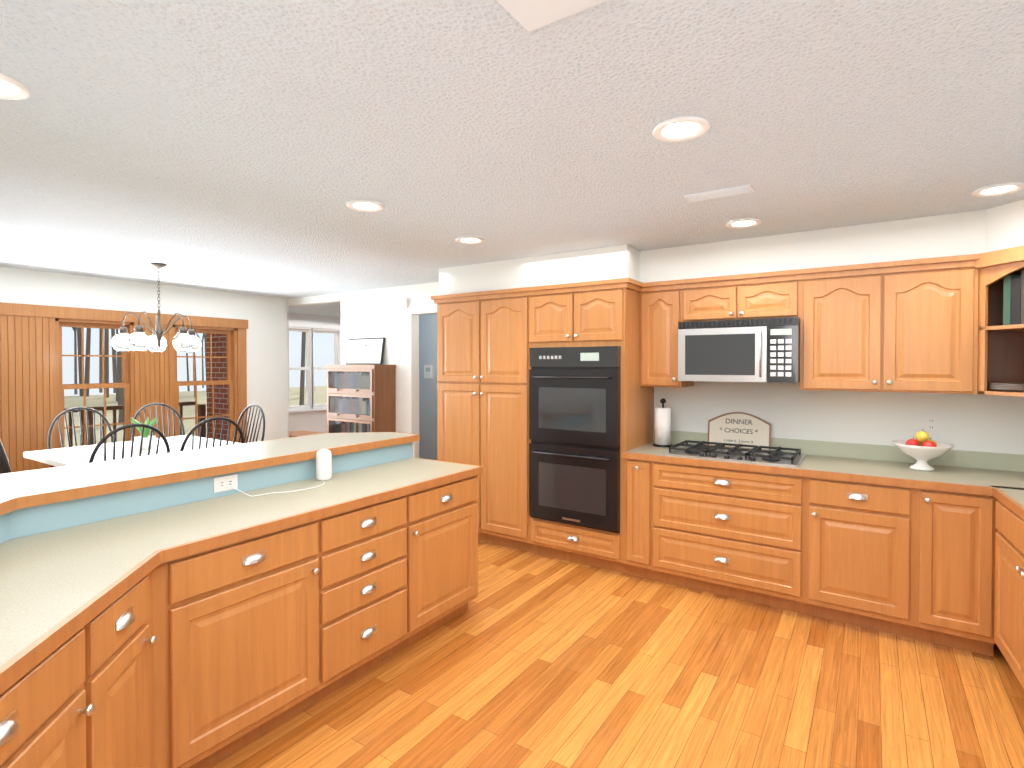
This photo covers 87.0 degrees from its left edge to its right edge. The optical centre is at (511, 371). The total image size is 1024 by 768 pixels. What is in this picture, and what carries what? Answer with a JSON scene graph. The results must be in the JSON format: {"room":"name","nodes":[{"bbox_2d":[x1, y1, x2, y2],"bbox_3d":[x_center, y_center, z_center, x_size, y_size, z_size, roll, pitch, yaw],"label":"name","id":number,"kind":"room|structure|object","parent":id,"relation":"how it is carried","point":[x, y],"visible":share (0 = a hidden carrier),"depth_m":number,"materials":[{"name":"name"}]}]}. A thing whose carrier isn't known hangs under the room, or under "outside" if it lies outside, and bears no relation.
{"room":"kitchen","nodes":[
{"label":"kitchen","id":0,"kind":"room"},
{"bbox_2d":[0,267,287,442],"bbox_3d":[-4.603,0.276,4.904,0.150,2.420,5.600,0,1,34],"label":"wall","id":1,"kind":"structure","parent":0,"point":[267,355],"depth_m":6.34,"materials":[{"name":"white paint"}]},
{"bbox_2d":[0,302,247,472],"bbox_3d":[-4.200,0.254,5.453,0.212,1.750,3.140,0,1,34],"label":"dining room window","id":2,"kind":"structure","parent":1,"relation":"in","point":[32,387],"depth_m":5.32,"materials":[{"name":"brown wood"}]},
{"bbox_2d":[64,401,205,446],"bbox_3d":[-5.417,1.080,5.427,1.768,1.200,5.350,0,1,34],"label":"deck","id":3,"kind":"object","parent":1,"relation":"attached to","point":[201,409],"visible":0.08,"depth_m":7.04,"materials":[{"name":"brown wood"}]},
{"bbox_2d":[213,474,237,492],"bbox_3d":[-1.379,0.541,2.603,0.008,0.070,0.114,0,1,34],"label":"outlet","id":4,"kind":"object","parent":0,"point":[224,483],"visible":1,"depth_m":2.60,"materials":[{"name":"white plastic"}]},
{"bbox_2d":[290,313,340,432],"bbox_3d":[-3.453,0.215,9.695,0.150,2.420,3.650,0,1,34],"label":"wall","id":5,"kind":"structure","parent":0,"point":[315,421],"depth_m":9.46,"materials":[{"name":"white paint"}]},
{"bbox_2d":[289,321,340,412],"bbox_3d":[-3.548,-0.048,9.503,0.200,1.610,1.450,0,1,34],"label":"sunroom window","id":6,"kind":"structure","parent":5,"relation":"in","point":[309,328],"depth_m":9.48,"materials":[{"name":"white paint"}]},
{"bbox_2d":[419,407,419,457],"bbox_3d":[-0.935,0.236,7.999,0.120,2.420,3.380,0,1,34],"label":"wall","id":7,"kind":"structure","parent":0,"point":[419,407],"depth_m":7.40,"materials":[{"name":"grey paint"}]},
{"bbox_2d":[419,314,436,459],"bbox_3d":[0.020,0.254,6.611,2.950,2.420,0.150,0,1,34],"label":"wall","id":8,"kind":"structure","parent":0,"point":[428,389],"depth_m":7.30,"materials":[{"name":"grey paint"}]},
{"bbox_2d":[424,365,432,377],"bbox_3d":[-1.127,0.006,7.277,0.150,0.180,0.023,0,1,34],"label":"thermostat panel","id":9,"kind":"object","parent":8,"relation":"attached to","point":[428,371],"visible":0.98,"depth_m":7.26,"materials":[{"name":"white plastic"}]},
{"bbox_2d":[0,0,1023,316],"bbox_3d":[-1.067,-0.956,4.694,10.750,0.050,10.000,0,1,34],"label":"ceiling","id":10,"kind":"structure","parent":0,"point":[246,146],"depth_m":2.00,"materials":[{"name":"white paint"}]},
{"bbox_2d":[0,73,30,99],"bbox_3d":[-1.617,-0.886,1.661,0.204,0.011,0.204,0,1,34],"label":"recessed light","id":11,"kind":"object","parent":10,"relation":"in","point":[11,88],"visible":0.98,"depth_m":1.70,"materials":[{"name":"white paint"}]},
{"bbox_2d":[112,263,200,351],"bbox_3d":[-3.051,-0.549,4.705,0.659,0.760,0.636,0,1,34],"label":"chandelier","id":12,"kind":"object","parent":10,"relation":"hanging from","point":[139,339],"visible":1,"depth_m":4.59,"materials":[{"name":"white glass"}]},
{"bbox_2d":[346,200,384,211],"bbox_3d":[-0.802,-0.902,2.956,0.204,0.011,0.204,0,1,34],"label":"recessed light","id":13,"kind":"object","parent":10,"relation":"in","point":[365,206],"visible":0.98,"depth_m":2.95,"materials":[{"name":"white paint"}]},
{"bbox_2d":[455,236,483,243],"bbox_3d":[-0.294,-0.913,3.771,0.204,0.011,0.204,0,1,34],"label":"recessed light","id":14,"kind":"object","parent":10,"relation":"in","point":[470,240],"visible":1,"depth_m":3.76,"materials":[{"name":"white paint"}]},
{"bbox_2d":[497,0,606,31],"bbox_3d":[0.083,-0.877,1.201,0.280,0.016,0.280,0,1,34],"label":"ceiling vent","id":15,"kind":"object","parent":10,"relation":"in","point":[530,15],"visible":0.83,"depth_m":1.30,"materials":[{"name":"white"}]},
{"bbox_2d":[653,116,709,141],"bbox_3d":[0.624,-0.890,1.994,0.204,0.011,0.204,0,1,34],"label":"recessed light","id":16,"kind":"object","parent":10,"relation":"in","point":[679,129],"visible":1,"depth_m":1.98,"materials":[{"name":"white paint"}]},
{"bbox_2d":[684,184,754,202],"bbox_3d":[1.051,-0.900,2.743,0.320,0.010,0.120,0,1,34],"label":"ceiling vent","id":17,"kind":"object","parent":10,"relation":"in","point":[725,192],"visible":0.98,"depth_m":2.72,"materials":[{"name":"white"}]},
{"bbox_2d":[726,219,761,227],"bbox_3d":[1.425,-0.907,3.322,0.204,0.011,0.204,0,1,34],"label":"recessed light","id":18,"kind":"object","parent":10,"relation":"in","point":[743,223],"visible":1,"depth_m":3.32,"materials":[{"name":"white paint"}]},
{"bbox_2d":[972,182,1023,196],"bbox_3d":[2.415,-0.899,2.680,0.204,0.011,0.204,0,1,34],"label":"recessed light","id":19,"kind":"object","parent":10,"relation":"in","point":[998,189],"visible":1,"depth_m":2.68,"materials":[{"name":"white paint"}]},
{"bbox_2d":[209,540,1023,767],"bbox_3d":[-1.067,1.514,4.726,10.750,0.050,10.000,0,1,34],"label":"floor","id":20,"kind":"structure","parent":0,"point":[527,659],"depth_m":2.54,"materials":[{"name":"brown wood"}]},
{"bbox_2d":[0,440,11,473],"bbox_3d":[-3.492,0.922,3.920,0.497,1.158,0.500,0,1,34],"label":"chair","id":21,"kind":"object","parent":20,"relation":"on","point":[4,466],"visible":0.08,"depth_m":3.63,"materials":[{"name":"black"}]},
{"bbox_2d":[48,407,113,467],"bbox_3d":[-3.794,0.910,4.854,0.500,1.158,0.497,0,1,34],"label":"chair","id":22,"kind":"object","parent":20,"relation":"on","point":[71,410],"visible":0.25,"depth_m":4.94,"materials":[{"name":"black"}]},
{"bbox_2d":[0,592,191,711],"bbox_3d":[-1.717,1.021,1.077,1.389,1.030,1.354,0,1,34],"label":"base cabinet","id":23,"kind":"object","parent":20,"relation":"on","point":[169,610],"depth_m":1.45,"materials":[{"name":"brown wood"}]},
{"bbox_2d":[0,432,419,655],"bbox_3d":[-1.401,0.476,1.927,1.864,0.043,3.766,0,1,34],"label":"countertop","id":24,"kind":"structure","parent":23,"relation":"on","point":[60,575],"depth_m":1.90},
{"bbox_2d":[231,449,331,496],"bbox_3d":[-1.129,0.515,2.771,0.209,0.165,0.523,0,1,34],"label":"smart speaker","id":25,"kind":"object","parent":24,"relation":"on","point":[323,465],"visible":1,"depth_m":2.94},
{"bbox_2d":[88,424,170,462],"bbox_3d":[-2.702,0.924,3.718,0.500,1.158,0.497,0,1,34],"label":"chair","id":26,"kind":"object","parent":20,"relation":"on","point":[109,434],"visible":0.25,"depth_m":3.58,"materials":[{"name":"black"}]},
{"bbox_2d":[23,435,241,466],"bbox_3d":[-3.082,1.071,4.537,1.250,0.840,1.250,0,1,34],"label":"dining table","id":27,"kind":"object","parent":20,"relation":"on","point":[59,457],"visible":0.1,"depth_m":4.39,"materials":[{"name":"white"}]},
{"bbox_2d":[130,417,157,449],"bbox_3d":[-3.074,0.516,4.539,0.194,0.268,0.190,0,1,34],"label":"plant centerpiece","id":28,"kind":"object","parent":27,"relation":"on","point":[146,439],"visible":0.71,"depth_m":4.50,"materials":[{"name":"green ceramic"}]},
{"bbox_2d":[131,403,184,440],"bbox_3d":[-3.439,0.903,5.386,0.500,1.158,0.497,0,1,34],"label":"chair","id":29,"kind":"object","parent":20,"relation":"on","point":[162,405],"visible":0.25,"depth_m":5.53,"materials":[{"name":"black"}]},
{"bbox_2d":[180,417,244,450],"bbox_3d":[-2.403,0.919,4.167,0.500,1.158,0.497,0,1,34],"label":"chair","id":30,"kind":"object","parent":20,"relation":"on","point":[200,424],"visible":0.23,"depth_m":4.03,"materials":[{"name":"black"}]},
{"bbox_2d":[235,404,264,442],"bbox_3d":[-2.677,0.906,5.142,0.497,1.158,0.500,0,1,34],"label":"chair","id":31,"kind":"object","parent":20,"relation":"on","point":[260,410],"visible":0.35,"depth_m":5.29,"materials":[{"name":"black"}]},
{"bbox_2d":[289,430,323,437],"bbox_3d":[-3.140,1.198,8.238,0.930,0.490,0.480,0,1,34],"label":"bench","id":32,"kind":"object","parent":20,"relation":"on","point":[297,433],"depth_m":8.26,"materials":[{"name":"brown wood"}]},
{"bbox_2d":[325,365,395,432],"bbox_3d":[-1.740,0.698,6.149,0.824,1.545,0.357,0,1,34],"label":"bookcase","id":33,"kind":"object","parent":20,"relation":"on","point":[361,398],"visible":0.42,"depth_m":6.03,"materials":[{"name":"brown wood"}]},
{"bbox_2d":[346,338,384,364],"bbox_3d":[-1.712,-0.229,6.287,0.600,0.309,0.068,0,1,34],"label":"framed sign","id":34,"kind":"object","parent":33,"relation":"on","point":[365,351],"visible":1,"depth_m":6.26,"materials":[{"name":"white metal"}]},
{"bbox_2d":[324,488,411,657],"bbox_3d":[-0.933,1.076,2.766,0.578,0.875,0.540,0,1,34],"label":"base cabinet","id":35,"kind":"object","parent":20,"relation":"on","point":[368,545],"depth_m":2.63,"materials":[{"name":"brown wood"}]},
{"bbox_2d":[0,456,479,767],"bbox_3d":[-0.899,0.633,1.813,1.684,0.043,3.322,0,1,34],"label":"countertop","id":36,"kind":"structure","parent":35,"relation":"on","point":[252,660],"depth_m":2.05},
{"bbox_2d":[412,472,482,643],"bbox_3d":[-0.610,1.070,3.249,0.578,0.875,0.622,0,1,34],"label":"base cabinet","id":37,"kind":"object","parent":20,"relation":"on","point":[445,512],"depth_m":3.07,"materials":[{"name":"brown wood"}]},
{"bbox_2d":[435,289,526,550],"bbox_3d":[-0.104,0.419,4.883,0.983,2.134,0.640,0,1,34],"label":"tall cabinet","id":38,"kind":"object","parent":20,"relation":"on","point":[482,337],"depth_m":4.57,"materials":[{"name":"brown wood"}]},
{"bbox_2d":[527,281,654,572],"bbox_3d":[0.645,0.425,4.384,0.817,2.134,0.640,0,1,34],"label":"tall cabinet","id":39,"kind":"object","parent":20,"relation":"on","point":[604,313],"depth_m":4.08,"materials":[{"name":"brown wood"}]},
{"bbox_2d":[529,346,620,532],"bbox_3d":[0.451,0.497,4.096,0.750,1.360,0.094,0,1,34],"label":"double wall oven","id":40,"kind":"object","parent":39,"relation":"in","point":[574,432],"visible":1,"depth_m":4.07,"materials":[{"name":"black metal"}]},
{"bbox_2d":[623,461,650,578],"bbox_3d":[1.069,1.059,4.110,0.202,0.874,0.640,0,1,34],"label":"base cabinet","id":41,"kind":"object","parent":20,"relation":"on","point":[637,519],"depth_m":3.85,"materials":[{"name":"brown wood"}]},
{"bbox_2d":[651,461,806,613],"bbox_3d":[1.550,1.063,3.789,0.953,0.874,0.640,0,1,34],"label":"base cabinet","id":42,"kind":"object","parent":20,"relation":"on","point":[732,533],"depth_m":3.50,"materials":[{"name":"brown wood"}]},
{"bbox_2d":[623,441,1023,496],"bbox_3d":[2.087,0.612,3.418,2.657,0.044,0.652,0,1,34],"label":"countertop","id":43,"kind":"structure","parent":42,"relation":"on","point":[865,470],"depth_m":3.22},
{"bbox_2d":[653,398,672,446],"bbox_3d":[1.170,0.395,4.182,0.150,0.370,0.150,0,1,34],"label":"paper towel holder","id":44,"kind":"object","parent":43,"relation":"on","point":[662,426],"visible":1,"depth_m":4.13,"materials":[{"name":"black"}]},
{"bbox_2d":[663,440,805,466],"bbox_3d":[1.547,0.558,3.759,0.840,0.054,0.510,0,1,34],"label":"gas cooktop","id":45,"kind":"object","parent":43,"relation":"in","point":[756,454],"visible":1,"depth_m":3.67,"materials":[{"name":"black metal"}]},
{"bbox_2d":[707,412,770,450],"bbox_3d":[1.692,0.442,4.029,0.440,0.275,0.051,0,1,34],"label":"sign","id":46,"kind":"object","parent":43,"relation":"on","point":[740,428],"visible":0.98,"depth_m":4.02,"materials":[{"name":"beige wood"}]},
{"bbox_2d":[892,440,953,470],"bbox_3d":[2.479,0.514,3.263,0.300,0.155,0.300,0,1,34],"label":"fruit bowl","id":47,"kind":"object","parent":43,"relation":"on","point":[922,455],"visible":0.92,"depth_m":3.21,"materials":[{"name":"white ceramic"}]},
{"bbox_2d":[906,430,937,446],"bbox_3d":[2.480,0.415,3.267,0.157,0.134,0.182,0,1,34],"label":"apples","id":48,"kind":"object","parent":47,"relation":"in","point":[922,437],"visible":0.75,"depth_m":3.24,"materials":[{"name":"red food"}]},
{"bbox_2d":[807,477,918,639],"bbox_3d":[2.168,1.068,3.378,0.532,0.874,0.640,0,1,34],"label":"base cabinet","id":49,"kind":"object","parent":20,"relation":"on","point":[881,537],"depth_m":3.10,"materials":[{"name":"brown wood"}]},
{"bbox_2d":[919,489,986,653],"bbox_3d":[2.532,1.072,3.135,0.343,0.874,0.640,0,1,34],"label":"base cabinet","id":50,"kind":"object","parent":20,"relation":"on","point":[952,526],"depth_m":2.88,"materials":[{"name":"brown wood"}]},
{"bbox_2d":[991,485,1023,532],"bbox_3d":[2.174,0.636,1.571,0.843,0.044,2.542,0,1,34],"label":"countertop","id":51,"kind":"structure","parent":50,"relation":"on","point":[1011,501],"depth_m":2.56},
{"bbox_2d":[983,493,1023,660],"bbox_3d":[2.862,1.076,2.776,0.673,0.874,0.807,0,1,34],"label":"base cabinet","id":52,"kind":"object","parent":20,"relation":"on","point":[1000,527],"depth_m":2.71,"materials":[{"name":"brown wood"}]},
{"bbox_2d":[1007,541,1023,688],"bbox_3d":[2.455,1.178,2.081,0.674,0.689,0.880,0,1,34],"label":"base cabinet","id":53,"kind":"object","parent":20,"relation":"on","point":[1015,549],"depth_m":2.46,"materials":[{"name":"brown wood"}]},
{"bbox_2d":[287,282,1023,457],"bbox_3d":[-0.417,0.268,5.551,9.500,2.420,0.120,0,1,34],"label":"wall","id":54,"kind":"structure","parent":0,"point":[982,423],"depth_m":3.91,"materials":[{"name":"white paint"}]},
{"bbox_2d":[398,389,402,398],"bbox_3d":[-1.246,0.252,6.018,0.070,0.114,0.016,0,1,34],"label":"switch plate","id":55,"kind":"object","parent":54,"relation":"attached to","point":[400,393],"visible":1,"depth_m":6.02,"materials":[{"name":"white plastic"}]},
{"bbox_2d":[401,299,407,307],"bbox_3d":[-1.184,-0.747,5.954,0.080,0.100,0.032,0,1,34],"label":"door chime","id":56,"kind":"object","parent":54,"relation":"attached to","point":[404,303],"visible":0.98,"depth_m":5.94,"materials":[{"name":"white plastic"}]},
{"bbox_2d":[639,281,693,388],"bbox_3d":[1.199,-0.261,4.181,0.320,0.755,0.350,0,1,34],"label":"upper cabinet","id":57,"kind":"object","parent":54,"relation":"attached to","point":[660,306],"depth_m":4.04,"materials":[{"name":"brown wood"}]},
{"bbox_2d":[683,277,738,321],"bbox_3d":[1.492,-0.496,3.982,0.385,0.280,0.350,0,1,34],"label":"upper cabinet","id":58,"kind":"object","parent":54,"relation":"attached to","point":[716,300],"depth_m":3.83,"materials":[{"name":"brown wood"}]},
{"bbox_2d":[678,317,799,382],"bbox_3d":[1.623,-0.141,3.836,0.766,0.422,0.452,0,1,34],"label":"microwave","id":59,"kind":"object","parent":58,"relation":"attached to","point":[756,350],"visible":1,"depth_m":3.65,"materials":[{"name":"silver metal"}]},
{"bbox_2d":[739,273,798,319],"bbox_3d":[1.812,-0.494,3.768,0.385,0.280,0.350,0,1,34],"label":"upper cabinet","id":60,"kind":"object","parent":54,"relation":"attached to","point":[772,295],"depth_m":3.62,"materials":[{"name":"brown wood"}]},
{"bbox_2d":[795,257,990,394],"bbox_3d":[2.358,-0.251,3.406,0.929,0.755,0.354,0,1,34],"label":"upper cabinet","id":61,"kind":"object","parent":54,"relation":"attached to","point":[912,326],"depth_m":3.24,"materials":[{"name":"brown wood"}]},
{"bbox_2d":[988,270,1023,391],"bbox_3d":[2.821,-0.214,2.869,0.414,0.650,0.445,0,1,34],"label":"books","id":62,"kind":"object","parent":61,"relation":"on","point":[1013,302],"visible":0.94,"depth_m":2.92,"materials":[{"name":"green"}]},
{"bbox_2d":[924,415,937,432],"bbox_3d":[2.658,0.335,3.421,0.070,0.114,0.008,0,1,34],"label":"outlet","id":63,"kind":"object","parent":54,"relation":"attached to","point":[930,423],"visible":0.98,"depth_m":3.42,"materials":[{"name":"white plastic"}]},
{"bbox_2d":[439,199,1023,294],"bbox_3d":[1.339,-0.794,3.900,4.457,0.250,0.652,0,1,34],"label":"wall","id":64,"kind":"structure","parent":0,"point":[1000,227],"depth_m":3.65,"materials":[{"name":"white paint"}]},
{"label":"outside","id":65,"kind":"structure","parent":0,"visible":0},
{"bbox_2d":[64,386,326,447],"bbox_3d":[-16.950,1.812,16.520,33.240,0.250,60.000,0,1,34],"label":"ground","id":66,"kind":"structure","parent":65,"point":[320,394],"depth_m":25.47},
{"bbox_2d":[72,327,314,422],"bbox_3d":[-28.200,-8.089,15.146,40.709,19.701,60.838,0,1,34],"label":"trees","id":67,"kind":"object","parent":66,"relation":"on","point":[117,369],"depth_m":31.73,"materials":[{"name":"brown plant"}]},
{"bbox_2d":[206,333,227,440],"bbox_3d":[-3.860,0.150,7.687,1.698,3.400,0.137,0,1,34],"label":"brick","id":68,"kind":"object","parent":66,"relation":"on","point":[219,373],"depth_m":7.94,"materials":[{"name":"red brick"}]}
]}

